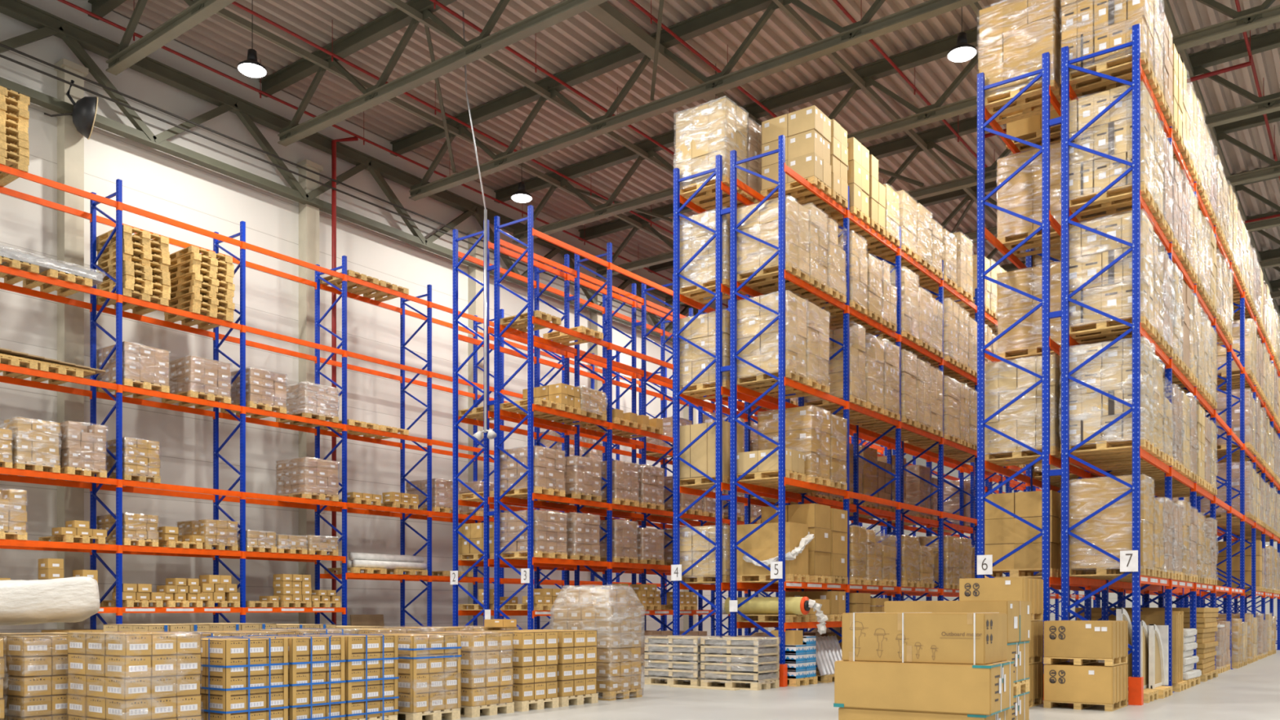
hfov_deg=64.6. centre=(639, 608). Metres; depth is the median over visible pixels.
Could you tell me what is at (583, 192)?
brace
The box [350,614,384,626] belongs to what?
carton
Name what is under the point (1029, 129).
load
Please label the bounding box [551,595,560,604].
carton
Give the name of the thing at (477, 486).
load
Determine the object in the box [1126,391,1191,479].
load
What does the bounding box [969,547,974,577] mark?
load
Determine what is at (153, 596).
carton
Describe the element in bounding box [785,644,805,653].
pack
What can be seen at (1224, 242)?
load
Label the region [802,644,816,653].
pack
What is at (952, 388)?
load
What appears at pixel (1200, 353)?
load
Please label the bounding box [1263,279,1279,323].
roof truss
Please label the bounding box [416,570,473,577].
wooden pallet
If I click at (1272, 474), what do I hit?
load
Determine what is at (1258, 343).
load
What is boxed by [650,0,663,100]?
brace
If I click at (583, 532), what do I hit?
load
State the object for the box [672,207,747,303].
load
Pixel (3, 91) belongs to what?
wooden pallet
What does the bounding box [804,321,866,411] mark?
load
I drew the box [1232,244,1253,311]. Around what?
load
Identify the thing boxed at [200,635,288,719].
stack
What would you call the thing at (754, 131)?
load
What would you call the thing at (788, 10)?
tie
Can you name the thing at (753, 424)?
load
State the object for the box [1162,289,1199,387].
load
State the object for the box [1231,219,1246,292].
load
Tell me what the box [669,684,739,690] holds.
wooden board
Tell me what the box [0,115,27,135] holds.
wooden pallet
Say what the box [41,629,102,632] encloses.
load
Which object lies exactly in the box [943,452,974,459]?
load
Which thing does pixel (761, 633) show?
load
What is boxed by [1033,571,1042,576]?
load
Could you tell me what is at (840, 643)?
load
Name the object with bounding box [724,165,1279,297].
roof truss
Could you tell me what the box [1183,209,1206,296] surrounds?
load
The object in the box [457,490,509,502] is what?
wooden pallet
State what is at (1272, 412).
load
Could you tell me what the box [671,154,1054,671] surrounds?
rack
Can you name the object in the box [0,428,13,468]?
load
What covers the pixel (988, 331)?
load
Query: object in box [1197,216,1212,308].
load
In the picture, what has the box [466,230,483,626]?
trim
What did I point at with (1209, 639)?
bundle
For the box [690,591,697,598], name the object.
carton
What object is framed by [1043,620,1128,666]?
crate
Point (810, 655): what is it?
pack
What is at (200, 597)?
carton
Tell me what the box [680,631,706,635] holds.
load
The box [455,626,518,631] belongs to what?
wooden pallet
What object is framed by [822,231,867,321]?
load
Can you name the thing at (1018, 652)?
carton
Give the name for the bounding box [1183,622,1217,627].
bundle
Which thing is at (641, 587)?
carton
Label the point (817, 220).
load
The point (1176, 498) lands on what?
load
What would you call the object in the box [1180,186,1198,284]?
load
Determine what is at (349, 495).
carton
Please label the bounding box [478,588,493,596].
carton
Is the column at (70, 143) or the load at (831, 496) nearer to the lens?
the column at (70, 143)
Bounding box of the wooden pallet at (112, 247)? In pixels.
[97,239,169,261]
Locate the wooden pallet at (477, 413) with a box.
[457,404,507,421]
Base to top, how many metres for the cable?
9.632 m
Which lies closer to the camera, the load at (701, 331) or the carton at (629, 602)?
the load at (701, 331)
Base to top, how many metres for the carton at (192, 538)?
0.152 m
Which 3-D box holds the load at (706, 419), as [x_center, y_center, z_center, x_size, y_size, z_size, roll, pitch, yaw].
[2.486,-5.101,29.689,1.260,1.217,0.931,0,0,36]
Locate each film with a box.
[742,533,813,567]
[808,599,828,634]
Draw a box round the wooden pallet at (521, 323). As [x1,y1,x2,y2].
[499,310,560,332]
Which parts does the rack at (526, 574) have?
upright post, upright post, upright post, upright post, upright post, upright post, upright post, upright post, upright post, upright post, upright post, upright post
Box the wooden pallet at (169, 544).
[146,540,202,549]
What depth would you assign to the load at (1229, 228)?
23.89 m
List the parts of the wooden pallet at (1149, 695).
curved panel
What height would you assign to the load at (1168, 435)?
1.386 m
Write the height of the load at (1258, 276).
1.645 m
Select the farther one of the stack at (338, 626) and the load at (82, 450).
the load at (82, 450)
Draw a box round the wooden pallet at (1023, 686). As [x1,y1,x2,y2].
[1013,679,1029,695]
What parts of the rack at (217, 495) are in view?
upright post, upright post, upright post, upright post, upright post, upright post, upright post, upright post, upright post, upright post, upright post, upright post, upright post, upright post, upright post, upright post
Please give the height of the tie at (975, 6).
0.140 m
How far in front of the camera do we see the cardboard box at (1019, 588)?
14.93 m
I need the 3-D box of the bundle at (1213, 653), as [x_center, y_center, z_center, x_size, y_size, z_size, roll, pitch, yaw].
[11.304,0.947,21.237,1.150,0.102,1.950,0,0,36]
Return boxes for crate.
[643,635,720,686]
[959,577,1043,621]
[1029,620,1043,664]
[1029,662,1043,707]
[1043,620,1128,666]
[1043,662,1128,711]
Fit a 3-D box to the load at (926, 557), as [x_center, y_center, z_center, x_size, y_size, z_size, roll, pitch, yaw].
[6.557,-1.020,25.095,1.256,1.016,0.821,0,0,36]
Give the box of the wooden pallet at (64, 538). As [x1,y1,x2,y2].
[38,534,105,544]
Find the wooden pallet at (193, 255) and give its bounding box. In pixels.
[168,252,234,271]
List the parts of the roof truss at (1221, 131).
gusset plate, gusset plate, gusset plate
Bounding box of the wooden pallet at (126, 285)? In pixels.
[96,281,170,301]
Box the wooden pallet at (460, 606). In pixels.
[457,604,493,610]
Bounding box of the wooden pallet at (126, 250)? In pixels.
[97,245,170,266]
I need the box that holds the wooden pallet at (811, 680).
[787,675,817,686]
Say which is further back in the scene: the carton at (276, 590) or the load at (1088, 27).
the carton at (276, 590)
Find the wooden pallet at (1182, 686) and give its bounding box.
[1172,680,1186,692]
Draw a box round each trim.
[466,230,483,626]
[589,282,604,589]
[683,404,696,631]
[758,591,768,632]
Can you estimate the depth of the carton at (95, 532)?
20.56 m
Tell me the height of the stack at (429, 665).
1.127 m
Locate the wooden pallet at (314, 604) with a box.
[288,601,340,607]
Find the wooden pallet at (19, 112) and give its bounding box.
[0,100,29,119]
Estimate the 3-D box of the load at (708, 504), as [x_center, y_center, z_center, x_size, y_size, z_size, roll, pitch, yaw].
[1.589,-3.100,28.473,1.260,1.116,0.980,0,0,36]
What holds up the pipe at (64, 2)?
hanging from the ceiling
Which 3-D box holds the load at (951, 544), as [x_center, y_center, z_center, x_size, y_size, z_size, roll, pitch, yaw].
[7.640,-1.201,26.564,1.256,1.379,0.873,0,0,36]
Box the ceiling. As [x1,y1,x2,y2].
[112,0,1279,306]
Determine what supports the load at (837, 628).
on the floor
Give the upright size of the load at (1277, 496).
1.448 m
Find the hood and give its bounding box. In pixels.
[550,586,645,647]
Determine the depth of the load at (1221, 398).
27.45 m
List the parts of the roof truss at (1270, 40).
gusset plate, gusset plate, gusset plate, gusset plate, gusset plate, gusset plate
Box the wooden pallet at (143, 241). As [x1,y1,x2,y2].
[96,231,168,253]
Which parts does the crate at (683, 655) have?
metal panel, metal panel, metal panel, wooden frame, wooden frame, wooden frame, wooden frame, wooden frame, metal panel, metal panel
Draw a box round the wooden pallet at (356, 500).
[327,497,381,508]
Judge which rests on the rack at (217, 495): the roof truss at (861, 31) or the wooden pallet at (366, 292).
the wooden pallet at (366, 292)
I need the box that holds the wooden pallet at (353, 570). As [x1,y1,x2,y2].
[324,567,386,574]
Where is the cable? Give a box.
[462,9,497,440]
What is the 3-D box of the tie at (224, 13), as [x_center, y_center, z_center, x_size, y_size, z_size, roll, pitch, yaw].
[-1.542,-12.920,32.128,0.100,0.140,67.900,0,0,36]
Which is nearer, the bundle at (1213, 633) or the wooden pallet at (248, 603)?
the bundle at (1213, 633)
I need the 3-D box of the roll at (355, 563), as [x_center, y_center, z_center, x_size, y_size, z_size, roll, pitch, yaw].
[-6.561,-1.147,26.665,0.196,0.196,2.350,0,0,36]
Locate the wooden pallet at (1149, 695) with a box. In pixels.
[1127,688,1158,702]
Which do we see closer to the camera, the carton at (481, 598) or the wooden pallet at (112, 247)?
the wooden pallet at (112, 247)
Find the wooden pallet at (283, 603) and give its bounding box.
[254,600,311,607]
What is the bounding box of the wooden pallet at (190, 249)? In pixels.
[169,244,232,265]
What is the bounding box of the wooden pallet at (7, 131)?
[0,124,28,143]
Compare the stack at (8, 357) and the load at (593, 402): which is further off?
the load at (593, 402)
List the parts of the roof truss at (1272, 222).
gusset plate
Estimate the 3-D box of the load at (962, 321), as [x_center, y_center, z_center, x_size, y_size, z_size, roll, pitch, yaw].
[8.114,-7.142,27.208,1.256,1.620,0.769,0,0,36]
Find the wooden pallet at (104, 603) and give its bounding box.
[99,600,163,607]
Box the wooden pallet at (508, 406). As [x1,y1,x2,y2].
[499,397,560,415]
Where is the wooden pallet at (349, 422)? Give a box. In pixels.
[320,418,378,434]
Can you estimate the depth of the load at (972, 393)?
27.51 m
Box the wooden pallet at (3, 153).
[0,147,29,166]
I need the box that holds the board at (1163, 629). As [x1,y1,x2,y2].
[1097,625,1168,684]
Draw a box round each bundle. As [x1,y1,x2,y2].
[0,245,106,297]
[1075,607,1132,612]
[1075,612,1115,617]
[1076,617,1115,620]
[1140,607,1218,613]
[1183,612,1217,617]
[1183,617,1216,622]
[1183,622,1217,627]
[1183,626,1217,633]
[1196,631,1215,638]
[1196,635,1215,643]
[1196,646,1215,653]
[1196,650,1216,658]
[1196,655,1214,663]
[1196,660,1214,669]
[1196,664,1215,674]
[1197,640,1217,648]
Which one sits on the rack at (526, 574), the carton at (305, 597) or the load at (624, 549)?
the load at (624, 549)
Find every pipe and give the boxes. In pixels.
[57,0,728,308]
[231,1,673,235]
[331,136,358,624]
[430,0,675,156]
[627,0,884,183]
[832,0,997,181]
[984,61,1251,137]
[1234,0,1279,180]
[1242,213,1279,223]
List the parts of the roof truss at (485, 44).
gusset plate, gusset plate, gusset plate, gusset plate, gusset plate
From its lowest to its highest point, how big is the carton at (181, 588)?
0.162 m
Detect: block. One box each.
[1182,628,1196,636]
[1182,635,1195,644]
[1182,641,1197,651]
[1182,649,1193,657]
[1182,655,1198,665]
[1182,663,1194,672]
[1182,669,1201,679]
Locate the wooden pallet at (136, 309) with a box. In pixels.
[96,288,168,315]
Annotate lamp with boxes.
[44,80,97,139]
[237,48,266,77]
[511,182,532,202]
[946,7,977,62]
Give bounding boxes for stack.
[0,347,105,385]
[0,631,66,634]
[0,633,68,719]
[0,636,4,719]
[66,631,201,719]
[102,623,209,632]
[167,631,230,637]
[186,631,295,636]
[188,622,276,631]
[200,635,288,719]
[228,634,346,719]
[253,627,355,635]
[276,623,336,629]
[284,633,399,719]
[327,628,422,634]
[336,625,390,628]
[349,633,462,719]
[377,626,472,631]
[413,631,514,717]
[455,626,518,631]
[463,630,559,711]
[513,629,598,706]
[550,585,645,700]
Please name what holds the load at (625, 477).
on the rack at (526, 574)
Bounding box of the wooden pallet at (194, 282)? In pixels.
[170,279,234,297]
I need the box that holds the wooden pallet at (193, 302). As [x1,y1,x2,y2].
[164,299,233,315]
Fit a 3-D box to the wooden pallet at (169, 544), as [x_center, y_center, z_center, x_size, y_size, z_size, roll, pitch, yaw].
[-10.319,-1.384,22.323,1.200,0.144,0.760,0,0,36]
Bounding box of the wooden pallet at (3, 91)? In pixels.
[0,85,30,106]
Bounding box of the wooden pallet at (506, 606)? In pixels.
[499,604,559,610]
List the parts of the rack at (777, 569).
upright post, upright post, upright post, upright post, upright post, upright post, upright post, upright post, upright post, upright post, upright post, upright post, upright post, upright post, upright post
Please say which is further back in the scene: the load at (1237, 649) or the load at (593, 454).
the load at (593, 454)
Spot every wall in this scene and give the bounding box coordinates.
[0,0,912,635]
[915,457,1276,638]
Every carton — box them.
[0,577,10,580]
[38,558,63,568]
[38,568,63,579]
[51,527,76,535]
[65,520,89,528]
[72,569,97,580]
[76,528,92,536]
[92,528,106,537]
[111,591,136,599]
[113,583,137,591]
[136,591,150,599]
[137,583,151,591]
[150,591,164,599]
[156,585,177,592]
[157,526,178,533]
[158,533,177,541]
[163,592,173,600]
[165,577,186,585]
[173,592,186,600]
[177,585,188,593]
[182,534,204,542]
[185,577,199,586]
[186,593,196,600]
[188,586,200,593]
[196,593,208,600]
[199,574,220,583]
[199,583,213,591]
[200,591,213,600]
[213,583,225,592]
[213,591,225,600]
[220,575,231,583]
[225,583,237,592]
[225,592,239,600]
[259,595,279,600]
[272,580,292,587]
[272,594,292,601]
[273,573,292,581]
[273,587,293,594]
[292,573,302,581]
[292,581,301,587]
[292,594,302,601]
[293,587,301,594]
[301,581,311,587]
[301,587,311,595]
[302,574,311,581]
[302,594,311,601]
[311,590,326,595]
[311,595,319,601]
[320,595,330,601]
[326,590,335,595]
[330,595,340,601]
[346,492,362,498]
[350,614,384,626]
[362,493,372,499]
[372,493,382,500]
[382,491,400,497]
[382,497,401,502]
[400,493,409,498]
[401,497,409,503]
[409,493,418,499]
[409,498,418,504]
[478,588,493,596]
[479,596,500,604]
[484,619,516,627]
[500,596,517,604]
[522,595,544,604]
[533,588,551,595]
[544,595,551,604]
[551,588,561,596]
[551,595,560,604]
[561,589,571,596]
[612,583,628,590]
[627,597,635,604]
[628,590,635,597]
[630,583,648,591]
[635,591,647,597]
[635,597,647,604]
[647,591,654,597]
[647,597,653,604]
[648,584,656,591]
[652,597,661,604]
[654,591,660,597]
[666,591,684,598]
[666,598,684,604]
[684,591,690,598]
[684,598,690,604]
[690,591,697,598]
[690,598,697,604]
[771,630,802,644]
[833,660,1013,715]
[838,706,1008,719]
[841,612,1007,665]
[884,600,1031,643]
[1005,640,1029,682]
[1008,691,1029,719]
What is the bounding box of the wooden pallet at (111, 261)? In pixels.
[96,253,168,273]
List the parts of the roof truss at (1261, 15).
gusset plate, gusset plate, gusset plate, gusset plate, gusset plate, gusset plate, gusset plate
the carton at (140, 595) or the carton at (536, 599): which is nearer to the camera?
the carton at (140, 595)
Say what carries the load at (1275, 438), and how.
on the rack at (1129, 560)
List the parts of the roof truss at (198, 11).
gusset plate, gusset plate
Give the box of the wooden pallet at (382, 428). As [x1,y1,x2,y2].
[351,425,408,439]
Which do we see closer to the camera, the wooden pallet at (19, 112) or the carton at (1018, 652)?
the carton at (1018, 652)
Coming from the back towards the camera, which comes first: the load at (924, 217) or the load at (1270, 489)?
the load at (1270, 489)
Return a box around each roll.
[0,576,100,626]
[346,560,352,567]
[348,552,424,563]
[351,560,426,569]
[722,596,810,614]
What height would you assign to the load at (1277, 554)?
1.408 m
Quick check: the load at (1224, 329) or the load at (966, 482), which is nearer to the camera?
the load at (1224, 329)
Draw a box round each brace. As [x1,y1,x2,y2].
[424,25,455,173]
[565,185,673,222]
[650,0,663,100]
[878,167,924,186]
[950,199,974,233]
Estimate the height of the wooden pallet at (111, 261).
0.144 m
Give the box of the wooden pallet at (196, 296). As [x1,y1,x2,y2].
[168,293,235,310]
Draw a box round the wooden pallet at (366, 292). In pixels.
[351,280,408,302]
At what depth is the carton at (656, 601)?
25.98 m
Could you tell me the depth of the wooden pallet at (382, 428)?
26.84 m
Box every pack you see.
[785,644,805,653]
[785,653,805,662]
[785,661,805,670]
[787,669,805,678]
[802,635,816,644]
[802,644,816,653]
[805,652,816,661]
[805,660,816,669]
[805,668,816,677]
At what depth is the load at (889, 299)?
22.84 m
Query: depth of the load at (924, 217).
24.57 m
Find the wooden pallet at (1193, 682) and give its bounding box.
[1162,676,1199,688]
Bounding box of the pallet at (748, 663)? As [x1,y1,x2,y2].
[700,636,779,690]
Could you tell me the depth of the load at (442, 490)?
28.04 m
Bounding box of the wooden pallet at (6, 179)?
[0,155,28,186]
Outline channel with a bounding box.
[586,1,761,125]
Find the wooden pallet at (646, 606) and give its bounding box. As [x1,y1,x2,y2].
[635,604,661,609]
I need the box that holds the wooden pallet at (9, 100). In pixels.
[0,93,27,113]
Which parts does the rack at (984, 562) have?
upright post, upright post, upright post, upright post, upright post, upright post, upright post, upright post, upright post, upright post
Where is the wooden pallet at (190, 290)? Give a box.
[168,285,232,302]
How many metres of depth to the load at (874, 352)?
22.28 m
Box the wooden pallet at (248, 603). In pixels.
[227,600,279,607]
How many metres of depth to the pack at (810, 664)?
19.37 m
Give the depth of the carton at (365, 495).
25.93 m
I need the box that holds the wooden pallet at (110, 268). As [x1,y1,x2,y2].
[96,259,169,280]
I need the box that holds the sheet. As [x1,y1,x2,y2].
[815,635,843,675]
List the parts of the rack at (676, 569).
upright post, upright post, upright post, upright post, upright post, upright post, upright post, upright post, upright post, upright post, upright post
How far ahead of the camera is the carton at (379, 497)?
26.18 m
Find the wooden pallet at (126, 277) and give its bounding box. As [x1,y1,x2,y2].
[97,274,170,293]
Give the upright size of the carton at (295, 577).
0.162 m
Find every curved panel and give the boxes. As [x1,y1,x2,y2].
[1140,620,1148,688]
[1148,624,1164,688]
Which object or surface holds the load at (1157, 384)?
on the rack at (1129, 560)
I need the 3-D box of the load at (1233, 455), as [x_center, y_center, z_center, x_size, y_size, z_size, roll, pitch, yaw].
[16.668,-5.082,28.619,1.290,1.500,0.892,0,0,36]
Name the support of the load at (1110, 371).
on the rack at (1129, 560)
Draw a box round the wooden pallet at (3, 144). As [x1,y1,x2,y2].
[0,139,29,159]
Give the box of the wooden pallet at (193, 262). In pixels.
[168,259,234,277]
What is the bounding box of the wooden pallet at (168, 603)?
[163,600,202,607]
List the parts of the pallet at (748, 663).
wooden frame, wooden frame, wooden frame, wooden frame, wooden frame, metal panel, metal panel, metal panel, metal panel, metal panel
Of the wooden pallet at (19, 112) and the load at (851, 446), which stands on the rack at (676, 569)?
the load at (851, 446)
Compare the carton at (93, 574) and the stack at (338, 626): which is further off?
the carton at (93, 574)
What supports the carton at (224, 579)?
on the carton at (217, 587)
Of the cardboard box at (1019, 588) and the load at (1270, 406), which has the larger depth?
the load at (1270, 406)
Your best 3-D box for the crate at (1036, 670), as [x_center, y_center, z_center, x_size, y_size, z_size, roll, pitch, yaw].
[5.459,1.134,15.291,0.938,0.632,1.054,0,0,36]
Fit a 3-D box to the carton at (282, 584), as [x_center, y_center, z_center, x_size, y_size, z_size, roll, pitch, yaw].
[-8.535,-0.580,24.188,0.403,0.162,0.253,0,0,36]
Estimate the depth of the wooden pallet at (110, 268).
21.27 m
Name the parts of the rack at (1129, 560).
upright post, upright post, upright post, upright post, upright post, upright post, upright post, upright post, upright post, upright post, upright post, upright post, upright post, upright post, upright post, upright post, upright post, upright post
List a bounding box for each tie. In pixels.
[215,8,673,244]
[384,0,673,175]
[772,0,1026,251]
[968,1,982,18]
[1160,0,1279,317]
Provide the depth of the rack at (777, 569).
21.14 m
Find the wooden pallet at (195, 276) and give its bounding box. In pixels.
[169,272,235,290]
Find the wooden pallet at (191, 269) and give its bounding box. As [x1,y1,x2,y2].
[169,265,232,283]
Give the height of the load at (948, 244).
1.348 m
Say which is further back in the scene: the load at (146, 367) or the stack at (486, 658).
the load at (146, 367)
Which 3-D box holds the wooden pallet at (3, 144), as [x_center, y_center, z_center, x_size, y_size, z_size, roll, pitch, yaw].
[-12.473,-8.726,19.380,1.200,0.144,0.960,0,0,35]
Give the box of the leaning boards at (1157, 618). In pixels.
[1115,611,1183,683]
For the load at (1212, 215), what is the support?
on the rack at (1129, 560)
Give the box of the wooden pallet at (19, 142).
[0,131,29,151]
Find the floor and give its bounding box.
[399,638,1279,719]
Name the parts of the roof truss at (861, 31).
gusset plate, gusset plate, gusset plate, gusset plate, gusset plate, gusset plate, gusset plate, gusset plate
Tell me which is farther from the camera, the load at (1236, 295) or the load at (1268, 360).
the load at (1268, 360)
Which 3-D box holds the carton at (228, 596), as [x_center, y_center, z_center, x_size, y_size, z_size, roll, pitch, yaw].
[-9.333,-0.273,23.062,0.403,0.192,0.273,0,0,38]
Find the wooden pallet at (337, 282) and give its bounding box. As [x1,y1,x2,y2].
[320,269,378,293]
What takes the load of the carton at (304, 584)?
on the carton at (308, 591)
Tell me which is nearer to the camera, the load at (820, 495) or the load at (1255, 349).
the load at (820, 495)
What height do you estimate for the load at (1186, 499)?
1.471 m
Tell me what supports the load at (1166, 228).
on the rack at (1129, 560)
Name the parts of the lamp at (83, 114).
cord, dish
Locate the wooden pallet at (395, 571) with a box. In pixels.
[373,568,427,575]
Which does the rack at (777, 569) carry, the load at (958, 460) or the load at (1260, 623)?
the load at (958, 460)
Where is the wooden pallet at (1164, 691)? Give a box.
[1144,685,1172,698]
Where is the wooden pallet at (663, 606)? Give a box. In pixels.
[661,604,697,609]
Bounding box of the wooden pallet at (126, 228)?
[96,224,168,246]
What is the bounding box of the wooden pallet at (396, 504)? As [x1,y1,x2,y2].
[367,502,417,511]
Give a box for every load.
[0,416,62,477]
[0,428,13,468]
[0,488,28,540]
[40,420,107,481]
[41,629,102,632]
[96,341,169,399]
[96,512,158,546]
[97,436,161,487]
[161,355,231,409]
[177,519,238,551]
[220,367,287,418]
[225,529,276,552]
[253,534,307,554]
[275,381,339,427]
[275,457,338,504]
[284,535,339,555]
[405,478,459,515]
[450,480,501,519]
[457,521,520,561]
[492,495,527,517]
[499,445,564,499]
[499,510,568,559]
[522,382,581,419]
[537,455,601,504]
[539,431,584,457]
[542,502,574,512]
[546,385,608,425]
[555,512,600,560]
[579,408,637,432]
[579,459,639,509]
[583,437,602,461]
[590,519,638,563]
[612,414,662,438]
[612,464,664,512]
[636,527,664,564]
[638,639,644,666]
[641,630,672,661]
[646,417,692,457]
[646,475,702,517]
[655,528,672,565]
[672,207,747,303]
[673,95,748,208]
[680,309,729,399]
[680,420,742,489]
[680,487,724,519]
[680,524,729,583]
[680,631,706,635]
[702,117,761,211]
[702,410,744,452]
[702,489,744,523]
[722,504,763,524]
[722,635,770,637]
[737,195,809,292]
[737,290,807,391]
[737,448,805,485]
[737,521,808,582]
[750,415,757,440]
[750,439,810,501]
[751,631,815,635]
[753,397,796,409]
[756,404,831,489]
[758,301,830,399]
[759,204,828,297]
[760,105,831,204]
[760,503,831,583]
[767,397,798,410]
[768,492,828,504]
[785,414,847,493]
[785,591,845,621]
[790,493,843,505]
[794,119,848,213]
[802,217,847,307]
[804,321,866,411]
[804,631,835,636]
[807,599,830,622]
[809,626,840,633]
[815,639,841,671]
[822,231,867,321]
[823,336,884,418]
[824,137,870,231]
[827,633,841,639]
[829,253,883,329]
[830,507,848,583]
[837,154,885,240]
[839,261,897,337]
[840,339,900,425]
[848,443,863,506]
[848,445,878,513]
[848,461,891,515]
[848,524,866,585]
[848,592,870,613]
[858,349,917,431]
[858,455,906,519]
[858,598,888,613]
[863,182,900,253]
[864,529,882,585]
[865,266,919,346]
[866,190,917,265]
[874,358,931,436]
[875,535,919,587]
[878,465,931,523]
[879,537,897,586]
[888,366,942,440]
[889,203,933,274]
[901,287,933,354]
[903,375,960,447]
[903,477,937,525]
[911,218,942,283]
[911,297,943,360]
[916,546,933,587]
[918,228,957,293]
[919,535,959,589]
[920,382,969,451]
[923,297,959,369]
[929,387,977,453]
[931,231,973,303]
[931,485,970,531]
[943,306,969,375]
[943,316,977,381]
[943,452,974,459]
[943,480,970,533]
[955,254,991,317]
[955,455,974,462]
[957,324,992,388]
[959,537,972,578]
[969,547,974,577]
[971,258,1000,324]
[971,333,997,390]
[976,0,1061,125]
[984,267,1006,331]
[984,354,1061,466]
[984,459,1021,470]
[984,489,1061,578]
[986,464,1026,473]
[991,327,997,336]
[995,262,1071,360]
[996,142,1072,257]
[1005,97,1071,155]
[1025,462,1101,481]
[1032,242,1061,266]
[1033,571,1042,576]
[1049,476,1061,486]
[1058,337,1156,458]
[1059,0,1155,98]
[1059,80,1155,223]
[1060,209,1155,345]
[1060,474,1154,577]
[1080,499,1164,578]
[1081,355,1165,465]
[1083,0,1164,106]
[1083,110,1164,226]
[1083,233,1165,346]
[1094,378,1174,471]
[1095,497,1175,580]
[1108,383,1184,476]
[1108,502,1183,581]
[1120,499,1191,582]
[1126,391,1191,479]
[1128,508,1198,582]
[1144,512,1205,584]
[1152,132,1173,244]
[1152,252,1175,359]
[1152,524,1212,585]
[1153,12,1173,126]
[1153,392,1199,484]
[1153,404,1204,490]
[1153,416,1212,494]
[1154,420,1217,497]
[1155,263,1184,370]
[1157,159,1183,257]
[1160,517,1218,586]
[1162,279,1190,381]
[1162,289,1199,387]
[1163,43,1182,147]
[1172,173,1191,272]
[1172,497,1177,501]
[1173,62,1191,167]
[1175,303,1205,395]
[1177,82,1199,182]
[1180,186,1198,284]
[1182,99,1206,198]
[1182,319,1212,403]
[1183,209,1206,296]
[1183,497,1189,502]
[1196,326,1217,409]
[1197,123,1212,213]
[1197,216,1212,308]
[1198,137,1217,225]
[1198,227,1217,319]
[1200,248,1224,327]
[1200,388,1253,453]
[1200,461,1253,520]
[1208,468,1257,523]
[1213,154,1224,239]
[1215,256,1229,337]
[1215,540,1262,591]
[1215,628,1225,673]
[1216,173,1229,252]
[1216,185,1234,261]
[1216,262,1234,346]
[1216,318,1253,382]
[1216,319,1257,389]
[1216,335,1261,391]
[1216,397,1261,462]
[1216,398,1257,457]
[1216,617,1242,668]
[1216,621,1231,671]
[1217,408,1264,463]
[1217,473,1261,525]
[1217,477,1264,528]
[1217,613,1253,663]
[1217,613,1263,659]
[1222,481,1266,529]
[1231,191,1239,272]
[1231,209,1242,282]
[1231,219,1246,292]
[1231,482,1271,531]
[1231,487,1272,533]
[1232,229,1251,302]
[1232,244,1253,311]
[1232,248,1257,318]
[1232,260,1262,323]
[1232,488,1275,534]
[1232,546,1275,593]
[1238,487,1277,536]
[1241,621,1247,666]
[1244,493,1279,537]
[1244,493,1279,539]
[1244,547,1266,591]
[1244,551,1279,594]
[1245,548,1270,592]
[1250,342,1264,397]
[1250,545,1272,592]
[1253,617,1258,662]
[1255,407,1266,467]
[1255,417,1270,471]
[1255,425,1273,474]
[1256,267,1263,330]
[1256,281,1266,337]
[1257,284,1270,343]
[1258,426,1275,477]
[1260,352,1270,407]
[1260,361,1272,411]
[1261,342,1267,401]
[1263,620,1267,657]
[1265,432,1278,480]
[1265,435,1279,483]
[1265,613,1272,655]
[1266,293,1272,349]
[1266,360,1275,416]
[1266,367,1277,420]
[1267,439,1279,485]
[1269,302,1274,355]
[1271,616,1275,653]
[1273,308,1277,360]
[1273,377,1279,428]
[1273,548,1277,593]
[1275,313,1279,366]
[1275,374,1279,424]
[1277,323,1279,371]
[1277,557,1279,594]
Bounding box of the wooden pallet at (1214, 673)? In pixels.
[1200,669,1217,681]
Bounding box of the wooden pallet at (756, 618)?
[737,614,808,622]
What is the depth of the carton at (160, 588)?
21.75 m
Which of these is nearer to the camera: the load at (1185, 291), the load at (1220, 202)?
the load at (1185, 291)
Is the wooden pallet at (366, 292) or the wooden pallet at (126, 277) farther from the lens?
the wooden pallet at (366, 292)
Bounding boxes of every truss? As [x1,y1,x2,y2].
[0,0,714,342]
[0,43,672,324]
[88,0,235,75]
[258,0,608,146]
[390,0,980,200]
[493,0,1279,244]
[577,28,1279,278]
[648,110,1279,306]
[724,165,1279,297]
[1000,211,1279,270]
[1258,248,1279,299]
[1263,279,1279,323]
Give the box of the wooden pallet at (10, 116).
[0,109,28,127]
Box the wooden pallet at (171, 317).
[164,305,233,330]
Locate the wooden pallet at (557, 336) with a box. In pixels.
[542,325,603,346]
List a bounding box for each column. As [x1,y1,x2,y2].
[53,57,88,629]
[296,159,323,624]
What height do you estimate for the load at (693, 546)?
1.138 m
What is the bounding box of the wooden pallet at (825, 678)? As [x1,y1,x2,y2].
[815,671,834,682]
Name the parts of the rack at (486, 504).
upright post, upright post, upright post, upright post, upright post, upright post, upright post, upright post, upright post, upright post, upright post, upright post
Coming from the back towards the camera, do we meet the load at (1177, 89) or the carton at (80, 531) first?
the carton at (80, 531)
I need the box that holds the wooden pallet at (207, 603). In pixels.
[189,600,239,607]
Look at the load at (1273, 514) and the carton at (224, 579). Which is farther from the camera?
the load at (1273, 514)
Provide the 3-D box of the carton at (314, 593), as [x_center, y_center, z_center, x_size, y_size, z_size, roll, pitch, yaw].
[-7.940,-0.389,24.980,0.403,0.142,0.243,0,0,36]
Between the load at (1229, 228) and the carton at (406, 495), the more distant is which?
the carton at (406, 495)
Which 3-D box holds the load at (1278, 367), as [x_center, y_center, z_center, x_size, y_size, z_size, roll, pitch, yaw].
[21.753,-9.085,35.523,1.276,1.526,0.887,0,0,36]
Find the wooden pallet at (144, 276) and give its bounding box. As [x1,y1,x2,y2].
[97,266,170,285]
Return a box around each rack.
[0,164,666,631]
[450,219,883,635]
[484,204,915,635]
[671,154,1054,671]
[720,134,1094,686]
[977,51,1239,700]
[1048,23,1279,705]

